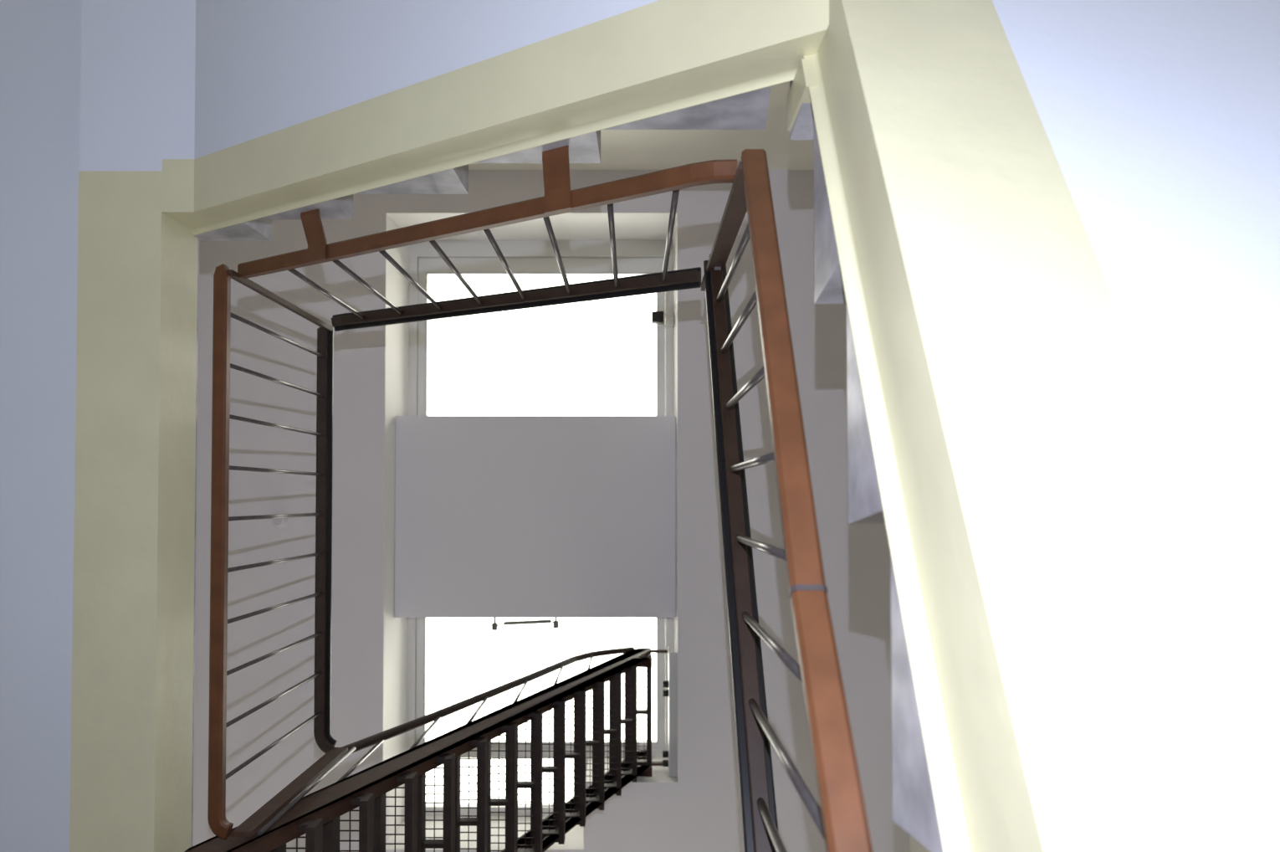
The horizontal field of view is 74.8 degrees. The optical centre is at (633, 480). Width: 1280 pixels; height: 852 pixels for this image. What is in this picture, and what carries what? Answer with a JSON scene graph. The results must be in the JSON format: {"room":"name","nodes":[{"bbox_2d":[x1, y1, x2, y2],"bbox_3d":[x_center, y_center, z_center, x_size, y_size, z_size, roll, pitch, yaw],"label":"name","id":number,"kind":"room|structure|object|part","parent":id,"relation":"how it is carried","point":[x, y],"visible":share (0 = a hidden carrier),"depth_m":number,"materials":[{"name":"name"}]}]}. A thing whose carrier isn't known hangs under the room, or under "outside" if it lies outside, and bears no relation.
{"room":"stairwell","nodes":[
{"label":"stairwell","id":0,"kind":"room"},
{"bbox_2d":[192,169,908,851],"bbox_3d":[-0.493,1.387,5.225,4.182,0.714,6.423,0,-91,0],"label":"ceiling","id":1,"kind":"structure","parent":0,"point":[433,516],"depth_m":4.91,"materials":[{"name":"paint"}]},
{"bbox_2d":[271,512,287,527],"bbox_3d":[-2.064,0.234,4.873,0.088,0.037,0.088,0,-91,0],"label":"smoke detector","id":2,"kind":"object","parent":1,"relation":"attached to","point":[277,522],"visible":0.73,"depth_m":4.86,"materials":[{"name":"white plastic"}]},
{"bbox_2d":[425,754,588,815],"bbox_3d":[-0.872,1.961,5.431,1.173,0.102,0.388,0,-91,0],"label":"window","id":3,"kind":"structure","parent":1,"relation":"attached to","point":[429,806],"depth_m":5.38,"materials":[{"name":"white"}]},
{"bbox_3d":[-0.598,0.226,5.360,1.715,0.494,1.232,0,-91,0],"label":"skylight panel","id":4,"kind":"part","parent":1,"relation":"part of","materials":[{"name":"white paint"}]},
{"bbox_2d":[406,617,674,754],"bbox_3d":[-0.598,1.200,5.314,1.720,0.367,1.127,0,-91,0],"label":"window","id":5,"kind":"structure","parent":1,"relation":"attached to","point":[417,683],"depth_m":5.40,"materials":[{"name":"white"}]},
{"bbox_3d":[-0.853,0.879,5.157,0.033,0.041,0.084,0,-91,0],"label":"handle mount","id":6,"kind":"part","parent":5,"relation":"part of","materials":[{"name":"grey metal"}]},
{"bbox_3d":[-0.651,0.873,5.151,0.289,0.023,0.023,-3,-91,0],"label":"pull handle","id":7,"kind":"part","parent":5,"relation":"part of","materials":[{"name":"grey metal"}]},
{"bbox_3d":[-0.476,0.873,5.158,0.033,0.041,0.070,0,-91,0],"label":"handle mount","id":8,"kind":"part","parent":5,"relation":"part of","materials":[{"name":"grey metal"}]},
{"bbox_2d":[408,240,674,415],"bbox_3d":[-0.598,-0.876,5.405,1.720,0.272,1.382,0,-91,0],"label":"window","id":9,"kind":"structure","parent":1,"relation":"attached to","point":[470,258],"depth_m":5.45,"materials":[{"name":"white"}]},
{"bbox_3d":[0.154,-1.031,5.306,0.075,0.068,0.068,0,-91,0],"label":"latch motor","id":10,"kind":"part","parent":9,"relation":"part of","materials":[{"name":"black plastic"}]},
{"bbox_2d":[662,645,677,776],"bbox_3d":[0.219,1.383,5.045,0.081,0.218,0.724,0,-91,0],"label":"mounting plate","id":11,"kind":"object","parent":1,"relation":"attached to","point":[671,683],"visible":1,"depth_m":4.94,"materials":[{"name":"white metal"}]},
{"bbox_2d":[184,646,667,851],"bbox_3d":[-0.486,1.340,3.541,1.394,3.295,0.712,0,-91,0],"label":"balustrade","id":12,"kind":"object","parent":11,"relation":"attached to","point":[317,815],"visible":1,"depth_m":3.50,"materials":[{"name":"black metal"}]},
{"bbox_3d":[-0.548,1.014,4.071,1.113,2.184,0.038,0,-91,0],"label":"handrail","id":13,"kind":"part","parent":12,"relation":"part of","materials":[{"name":"metal"}]},
{"bbox_3d":[0.158,1.720,5.082,0.105,0.034,0.016,0,-91,0],"label":"fixing arm","id":14,"kind":"part","parent":12,"relation":"part of","materials":[{"name":"brown paint"}]},
{"bbox_3d":[0.158,1.047,5.130,0.105,0.034,0.015,0,-91,0],"label":"fixing arm","id":15,"kind":"part","parent":12,"relation":"part of","materials":[{"name":"brown paint"}]},
{"bbox_3d":[0.236,1.383,5.045,0.047,0.218,0.724,0,-91,0],"label":"plate","id":16,"kind":"part","parent":11,"relation":"part of","materials":[{"name":"white metal"}]},
{"bbox_2d":[468,81,814,169],"bbox_3d":[-0.493,-1.965,1.827,4.182,6.494,0.136,0,-91,0],"label":"wall","id":17,"kind":"structure","parent":0,"point":[620,149],"depth_m":4.61,"materials":[{"name":"paint"}]},
{"bbox_2d":[700,148,873,851],"bbox_3d":[0.211,0.347,0.476,0.057,3.686,1.926,0,-91,0],"label":"balustrade","id":18,"kind":"object","parent":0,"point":[841,818],"visible":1,"depth_m":1.28,"materials":[{"name":"brown paint"}]},
{"bbox_3d":[0.208,-0.546,1.906,0.041,0.864,0.015,0,-91,0],"label":"corner post","id":19,"kind":"part","parent":18,"relation":"part of","materials":[{"name":"brown paint"}]},
{"bbox_3d":[0.211,0.372,1.527,0.057,1.261,1.911,0,-91,0],"label":"handrail","id":20,"kind":"part","parent":18,"relation":"part of","materials":[{"name":"black plastic"}]},
{"bbox_2d":[908,833,930,851],"bbox_3d":[1.666,1.314,1.758,0.136,6.494,6.695,0,-91,0],"label":"wall","id":21,"kind":"structure","parent":0,"point":[914,845],"depth_m":4.75,"materials":[{"name":"paint"}]},
{"bbox_3d":[-0.493,1.247,-1.437,4.182,0.102,6.423,0,-91,0],"label":"floor","id":22,"kind":"structure","parent":0,"visible":0},
{"bbox_2d":[787,0,1279,851],"bbox_3d":[0.934,1.072,-0.106,1.322,3.118,6.012,0,-91,0],"label":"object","id":23,"kind":"structure","parent":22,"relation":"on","point":[1047,232],"depth_m":0.86,"materials":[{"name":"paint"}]},
{"bbox_2d":[161,0,829,240],"bbox_3d":[-0.447,-1.285,1.823,1.499,1.034,1.218,0,-91,0],"label":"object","id":24,"kind":"structure","parent":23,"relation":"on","point":[299,106],"depth_m":1.74,"materials":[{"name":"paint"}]},
{"bbox_2d":[237,144,737,331],"bbox_3d":[-0.443,-0.605,2.281,1.285,1.386,0.123,0,-91,0],"label":"balustrade","id":25,"kind":"object","parent":24,"relation":"attached to","point":[559,198],"visible":0.99,"depth_m":2.10,"materials":[{"name":"brown paint"}]},
{"bbox_3d":[-0.443,-0.585,1.955,1.285,0.735,0.038,0,-91,0],"label":"rail","id":26,"kind":"part","parent":25,"relation":"part of","materials":[{"name":"brown paint"}]},
{"bbox_3d":[-0.436,-0.567,2.670,1.259,0.606,0.064,0,-91,0],"label":"handrail","id":27,"kind":"part","parent":25,"relation":"part of","materials":[{"name":"black plastic"}]},
{"bbox_3d":[-2.652,1.314,1.758,0.136,6.494,6.695,0,-91,0],"label":"wall","id":28,"kind":"structure","parent":0,"visible":0},
{"bbox_2d":[0,0,199,851],"bbox_3d":[-1.850,0.236,2.205,1.463,0.204,4.244,0,-91,0],"label":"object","id":29,"kind":"structure","parent":28,"relation":"attached to","point":[99,285],"depth_m":2.15,"materials":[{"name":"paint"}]},
{"bbox_2d":[207,263,355,839],"bbox_3d":[-1.062,0.199,2.613,0.149,0.776,1.545,0,-91,0],"label":"balustrade","id":30,"kind":"object","parent":29,"relation":"attached to","point":[218,823],"visible":1,"depth_m":2.39,"materials":[{"name":"brown paint"}]},
{"bbox_3d":[-1.098,0.185,2.241,0.058,0.031,1.534,0,-91,0],"label":"rail","id":31,"kind":"part","parent":30,"relation":"part of","materials":[{"name":"brown paint"}]},
{"bbox_3d":[-1.089,-0.552,2.634,0.015,0.755,0.017,0,-91,0],"label":"corner post","id":32,"kind":"part","parent":30,"relation":"part of","materials":[{"name":"brown wood"}]},
{"bbox_3d":[-1.043,0.949,2.602,0.052,0.755,0.014,0,-91,0],"label":"plate","id":33,"kind":"part","parent":30,"relation":"part of","materials":[{"name":"brown paint"}]},
{"bbox_3d":[-1.096,0.217,2.995,0.081,0.012,1.525,0,-91,0],"label":"handrail","id":34,"kind":"part","parent":30,"relation":"part of","materials":[{"name":"black plastic"}]}
]}

